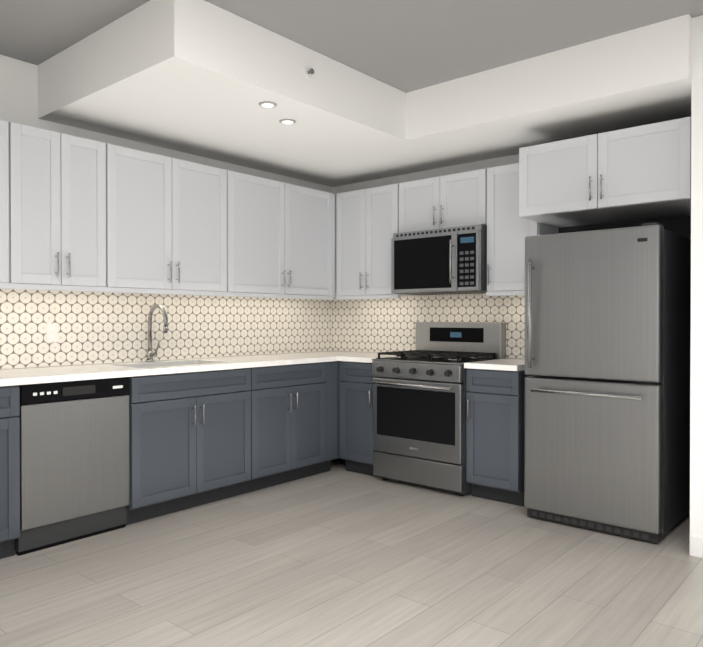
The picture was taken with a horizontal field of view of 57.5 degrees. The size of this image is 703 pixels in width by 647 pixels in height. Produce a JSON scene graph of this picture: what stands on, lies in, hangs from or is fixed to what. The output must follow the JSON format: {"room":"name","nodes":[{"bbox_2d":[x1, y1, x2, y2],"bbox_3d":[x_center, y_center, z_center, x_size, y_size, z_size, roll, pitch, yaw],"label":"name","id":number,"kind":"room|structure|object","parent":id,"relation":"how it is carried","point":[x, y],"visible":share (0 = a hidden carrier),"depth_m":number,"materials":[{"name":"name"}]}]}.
{"room":"kitchen","nodes":[
{"label":"kitchen","id":0,"kind":"room"},
{"bbox_2d":[0,55,332,369],"bbox_3d":[-1.773,-0.192,4.187,0.200,2.740,5.300,0,1,40],"label":"wall","id":1,"kind":"structure","parent":0,"point":[18,94],"depth_m":3.88,"materials":[{"name":"white paint"}]},
{"bbox_2d":[0,120,23,287],"bbox_3d":[-2.157,-0.652,3.321,0.326,0.874,0.729,0,1,40],"label":"upper cabinet","id":2,"kind":"object","parent":1,"relation":"attached to","point":[11,133],"depth_m":3.46,"materials":[{"name":"grey wood"}]},
{"bbox_2d":[24,125,119,291],"bbox_3d":[-1.780,-0.656,3.764,0.326,0.874,0.676,0,1,40],"label":"upper cabinet","id":3,"kind":"object","parent":1,"relation":"attached to","point":[81,214],"depth_m":3.70,"materials":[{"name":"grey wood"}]},
{"bbox_2d":[0,289,331,368],"bbox_3d":[-1.351,0.007,4.524,0.008,0.503,3.640,0,1,40],"label":"backsplash","id":4,"kind":"structure","parent":1,"relation":"attached to","point":[101,327],"depth_m":4.43,"materials":[{"name":"tile"}]},
{"bbox_2d":[46,323,57,341],"bbox_3d":[-1.839,0.057,3.940,0.006,0.115,0.070,0,1,40],"label":"electrical outlet plate","id":5,"kind":"object","parent":4,"relation":"attached to","point":[51,332],"visible":1,"depth_m":3.94,"materials":[{"name":"white plastic"}]},
{"bbox_2d":[120,146,235,295],"bbox_3d":[-1.304,-0.660,4.323,0.326,0.874,1.036,0,1,40],"label":"upper cabinet","id":6,"kind":"object","parent":1,"relation":"attached to","point":[178,217],"depth_m":4.24,"materials":[{"name":"grey wood"}]},
{"bbox_2d":[236,172,335,299],"bbox_3d":[-0.655,-0.665,5.085,0.326,0.874,1.208,0,1,40],"label":"upper cabinet","id":7,"kind":"object","parent":1,"relation":"attached to","point":[284,230],"depth_m":4.97,"materials":[{"name":"grey wood"}]},
{"bbox_2d":[37,0,466,186],"bbox_3d":[-0.495,-1.404,4.429,1.420,0.320,2.660,0,1,40],"label":"ceiling","id":8,"kind":"structure","parent":0,"point":[202,78],"depth_m":3.71,"materials":[{"name":"white paint"}]},
{"bbox_2d":[259,101,276,107],"bbox_3d":[-0.473,-1.234,3.624,0.104,0.007,0.104,0,1,40],"label":"recessed light","id":9,"kind":"object","parent":8,"relation":"in","point":[266,104],"visible":1,"depth_m":3.61,"materials":[{"name":"grey"}]},
{"bbox_2d":[279,119,295,124],"bbox_3d":[-0.392,-1.236,3.935,0.104,0.007,0.104,0,1,40],"label":"recessed light","id":10,"kind":"object","parent":8,"relation":"in","point":[287,121],"visible":1,"depth_m":3.92,"materials":[{"name":"grey"}]},
{"bbox_2d":[304,66,313,78],"bbox_3d":[-0.234,-1.418,3.615,0.034,0.070,0.070,0,1,40],"label":"sprinkler","id":11,"kind":"object","parent":8,"relation":"attached to","point":[308,72],"visible":1,"depth_m":3.61,"materials":[{"name":"white metal"}]},
{"bbox_2d":[0,458,702,646],"bbox_3d":[-0.135,1.265,0.569,7.400,0.120,8.700,0,1,40],"label":"floor","id":12,"kind":"structure","parent":0,"point":[337,555],"depth_m":2.97,"materials":[{"name":"beige wood"}]},
{"bbox_2d":[0,385,19,558],"bbox_3d":[-2.092,0.747,3.193,0.605,0.876,0.604,0,1,40],"label":"base cabinet","id":13,"kind":"object","parent":12,"relation":"on","point":[9,395],"depth_m":3.19,"materials":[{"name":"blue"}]},
{"bbox_2d":[15,377,129,555],"bbox_3d":[-1.691,0.746,3.653,0.587,0.872,0.601,0,1,40],"label":"dishwasher","id":14,"kind":"object","parent":12,"relation":"on","point":[74,460],"visible":0.85,"depth_m":3.44,"materials":[{"name":"grey metal"}]},
{"bbox_2d":[188,362,319,496],"bbox_3d":[-0.689,0.735,4.840,0.605,0.876,0.810,0,1,40],"label":"base cabinet","id":15,"kind":"object","parent":12,"relation":"on","point":[259,428],"depth_m":4.40,"materials":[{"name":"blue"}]},
{"bbox_2d":[0,351,347,402],"bbox_3d":[-1.105,0.370,4.321,0.629,0.215,3.615,0,1,40],"label":"countertop","id":16,"kind":"structure","parent":15,"relation":"on","point":[23,376],"depth_m":3.95,"materials":[{"name":"stone"}]},
{"bbox_2d":[145,304,167,361],"bbox_3d":[-1.300,0.065,4.341,0.233,0.392,0.096,0,1,40],"label":"faucet","id":17,"kind":"object","parent":16,"relation":"on","point":[150,354],"visible":1,"depth_m":4.37,"materials":[{"name":"silver metal"}]},
{"bbox_2d":[320,361,343,472],"bbox_3d":[-0.365,0.733,5.164,0.678,0.876,0.217,0,1,40],"label":"base cabinet","id":18,"kind":"object","parent":12,"relation":"on","point":[331,373],"depth_m":5.01,"materials":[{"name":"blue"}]},
{"bbox_2d":[344,361,375,476],"bbox_3d":[0.235,0.733,5.167,0.375,0.876,0.605,0,1,40],"label":"base cabinet","id":19,"kind":"object","parent":12,"relation":"on","point":[358,378],"depth_m":4.94,"materials":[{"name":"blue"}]},
{"bbox_2d":[336,351,395,362],"bbox_3d":[0.230,0.275,5.134,0.346,0.037,0.645,0,1,40],"label":"countertop","id":20,"kind":"structure","parent":19,"relation":"on","point":[366,357],"depth_m":4.99,"materials":[{"name":"stone"}]},
{"bbox_2d":[372,322,505,495],"bbox_3d":[0.633,0.584,4.750,0.758,1.180,0.707,0,1,40],"label":"range","id":21,"kind":"object","parent":12,"relation":"on","point":[419,414],"visible":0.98,"depth_m":4.56,"materials":[{"name":"grey metal"}]},
{"bbox_2d":[466,368,531,506],"bbox_3d":[1.111,0.738,4.421,0.383,0.876,0.605,0,1,40],"label":"base cabinet","id":22,"kind":"object","parent":12,"relation":"on","point":[494,398],"depth_m":4.18,"materials":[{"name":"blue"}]},
{"bbox_2d":[464,358,524,370],"bbox_3d":[1.100,0.280,4.405,0.386,0.037,0.626,0,1,40],"label":"countertop","id":23,"kind":"structure","parent":22,"relation":"on","point":[508,364],"depth_m":4.21,"materials":[{"name":"stone"}]},
{"bbox_2d":[519,117,690,512],"bbox_3d":[1.628,-0.025,3.942,1.015,2.410,0.661,0,1,40],"label":"wall cabinet","id":24,"kind":"object","parent":12,"relation":"on","point":[636,176],"visible":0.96,"depth_m":3.74,"materials":[{"name":"grey wood"}]},
{"bbox_2d":[524,222,690,543],"bbox_3d":[1.549,0.319,3.878,0.760,1.722,0.807,0,1,40],"label":"refrigerator","id":25,"kind":"object","parent":12,"relation":"on","point":[607,383],"visible":1,"depth_m":3.60,"materials":[{"name":"grey metal"}]},
{"bbox_2d":[0,0,702,92],"bbox_3d":[-0.135,-1.610,0.548,7.400,0.150,8.700,0,1,40],"label":"ceiling","id":26,"kind":"structure","parent":0,"point":[406,46],"depth_m":3.36,"materials":[{"name":"grey paint"}]},
{"bbox_2d":[333,154,518,358],"bbox_3d":[1.127,-0.198,5.001,3.160,2.740,0.300,0,1,40],"label":"wall","id":27,"kind":"structure","parent":0,"point":[482,164],"depth_m":5.20,"materials":[{"name":"white paint"}]},
{"bbox_2d":[332,183,420,299],"bbox_3d":[0.202,-0.667,5.350,0.677,0.874,0.355,0,1,40],"label":"upper cabinet","id":28,"kind":"object","parent":27,"relation":"attached to","point":[365,222],"depth_m":5.24,"materials":[{"name":"grey wood"}]},
{"bbox_2d":[332,293,524,358],"bbox_3d":[0.650,0.002,5.206,2.110,0.503,0.008,0,1,40],"label":"backsplash","id":29,"kind":"structure","parent":27,"relation":"attached to","point":[358,325],"depth_m":5.35,"materials":[{"name":"tile"}]},
{"bbox_2d":[400,168,487,232],"bbox_3d":[0.762,-0.901,4.890,0.762,0.399,0.326,0,1,40],"label":"upper cabinet","id":30,"kind":"object","parent":27,"relation":"attached to","point":[458,199],"depth_m":4.73,"materials":[{"name":"grey wood"}]},
{"bbox_2d":[391,224,487,294],"bbox_3d":[0.713,-0.462,4.836,0.758,0.466,0.474,0,1,40],"label":"microwave","id":31,"kind":"object","parent":30,"relation":"attached to","point":[446,261],"visible":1,"depth_m":4.66,"materials":[{"name":"grey metal"}]},
{"bbox_2d":[487,163,557,295],"bbox_3d":[1.200,-0.661,4.518,0.382,0.874,0.326,0,1,40],"label":"upper cabinet","id":32,"kind":"object","parent":27,"relation":"attached to","point":[507,232],"depth_m":4.43,"materials":[{"name":"grey wood"}]},
{"bbox_2d":[406,14,691,162],"bbox_3d":[1.301,-1.401,4.101,1.740,0.320,0.830,0,1,40],"label":"ceiling soffit","id":33,"kind":"structure","parent":0,"point":[640,76],"depth_m":3.78,"materials":[{"name":"white paint"}]},
{"bbox_2d":[690,15,702,536],"bbox_3d":[3.542,-0.179,2.438,3.840,2.740,1.070,0,1,40],"label":"wall","id":34,"kind":"structure","parent":0,"point":[696,437],"depth_m":3.26,"materials":[{"name":"white paint"}]},
{"bbox_2d":[689,535,702,557],"bbox_3d":[3.174,1.141,2.046,3.799,0.105,0.018,0,1,40],"label":"baseboard","id":35,"kind":"structure","parent":34,"relation":"attached to","point":[695,546],"depth_m":3.24,"materials":[{"name":"white wood"}]}
]}

